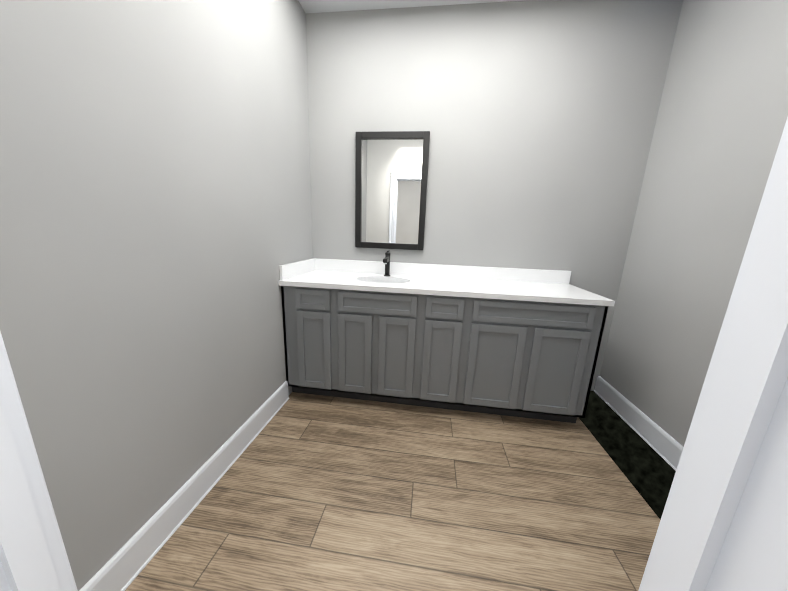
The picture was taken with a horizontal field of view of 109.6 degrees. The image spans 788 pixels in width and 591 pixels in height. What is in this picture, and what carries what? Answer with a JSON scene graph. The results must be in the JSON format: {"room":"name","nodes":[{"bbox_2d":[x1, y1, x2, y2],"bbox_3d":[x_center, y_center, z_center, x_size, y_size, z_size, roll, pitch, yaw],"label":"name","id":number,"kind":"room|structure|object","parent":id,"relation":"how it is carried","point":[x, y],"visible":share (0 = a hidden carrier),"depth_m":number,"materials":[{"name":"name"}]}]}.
{"room":"bathroom","nodes":[
{"label":"bathroom","id":0,"kind":"room"},
{"bbox_2d":[0,0,312,590],"bbox_3d":[-0.864,-0.486,1.389,0.120,2.740,2.143,4,13,7],"label":"wall","id":1,"kind":"structure","parent":0,"point":[155,208],"depth_m":0.97,"materials":[{"name":"paint"}]},
{"bbox_2d":[79,381,288,590],"bbox_3d":[-0.883,0.857,1.347,0.022,0.142,1.473,4,13,7],"label":"baseboard","id":2,"kind":"structure","parent":1,"relation":"attached to","point":[122,568],"depth_m":1.16,"materials":[{"name":"white wood"}]},
{"bbox_2d":[279,258,313,277],"bbox_3d":[-0.722,-0.209,2.117,0.020,0.100,0.533,4,13,7],"label":"backsplash","id":3,"kind":"structure","parent":1,"relation":"attached to","point":[288,270],"depth_m":2.05,"materials":[{"name":"white stone"}]},
{"bbox_2d":[125,392,659,590],"bbox_3d":[-1.923,1.302,-0.211,5.835,0.100,6.290,4,13,7],"label":"floor","id":4,"kind":"structure","parent":0,"point":[310,492],"depth_m":1.27,"materials":[{"name":"brown wood"}]},
{"bbox_2d":[278,282,613,422],"bbox_3d":[0.271,0.353,2.117,2.058,0.860,0.564,4,13,7],"label":"bathroom vanity","id":5,"kind":"object","parent":4,"relation":"on","point":[520,342],"depth_m":1.83,"materials":[{"name":"grey wood"}]},
{"bbox_2d":[278,270,613,301],"bbox_3d":[0.291,-0.080,2.011,2.068,0.032,0.574,4,13,7],"label":"countertop","id":6,"kind":"structure","parent":5,"relation":"on","point":[488,287],"depth_m":1.89,"materials":[{"name":"white stone"}]},
{"bbox_2d":[383,250,389,275],"bbox_3d":[-0.055,-0.246,2.163,0.052,0.198,0.210,4,13,7],"label":"faucet","id":7,"kind":"object","parent":6,"relation":"on","point":[386,260],"visible":1,"depth_m":2.17,"materials":[{"name":"black metal"}]},
{"bbox_2d":[298,0,522,12],"bbox_3d":[-1.823,-1.465,-0.847,5.835,0.100,6.290,4,13,7],"label":"ceiling","id":8,"kind":"structure","parent":0,"point":[314,6],"depth_m":1.89,"materials":[{"name":"white paint"}]},
{"bbox_2d":[306,0,682,390],"bbox_3d":[0.535,-0.625,2.216,2.440,2.740,0.120,4,13,7],"label":"wall","id":9,"kind":"structure","parent":0,"point":[537,119],"depth_m":2.00,"materials":[{"name":"paint"}]},
{"bbox_2d":[355,131,429,249],"bbox_3d":[-0.026,-0.801,2.173,0.559,0.862,0.030,4,13,7],"label":"mirror","id":10,"kind":"object","parent":9,"relation":"attached to","point":[391,172],"visible":0.98,"depth_m":2.17,"materials":[{"name":"black mirror"}]},
{"bbox_2d":[314,258,570,281],"bbox_3d":[0.329,-0.204,2.264,2.068,0.100,0.021,4,13,7],"label":"backsplash","id":11,"kind":"structure","parent":9,"relation":"attached to","point":[431,270],"depth_m":2.24,"materials":[{"name":"white stone"}]},
{"bbox_2d":[600,0,787,446],"bbox_3d":[1.673,-0.324,1.086,0.120,2.740,2.143,4,13,7],"label":"wall","id":12,"kind":"structure","parent":0,"point":[722,116],"depth_m":1.54,"materials":[{"name":"paint"}]},
{"bbox_2d":[594,376,682,470],"bbox_3d":[1.549,0.950,1.327,0.022,0.142,2.023,4,13,7],"label":"baseboard","id":13,"kind":"structure","parent":12,"relation":"attached to","point":[665,445],"depth_m":1.80,"materials":[{"name":"white wood"}]},
{"bbox_3d":[-1.642,-0.280,0.370,5.615,2.740,0.120,4,13,7],"label":"wall","id":14,"kind":"structure","parent":0,"visible":0},
{"bbox_2d":[0,117,787,590],"bbox_3d":[-0.123,0.138,0.260,0.979,2.083,0.160,4,13,7],"label":"door frame","id":15,"kind":"structure","parent":14,"relation":"attached to","point":[722,523],"depth_m":0.23,"materials":[{"name":"white wood"}]}
]}

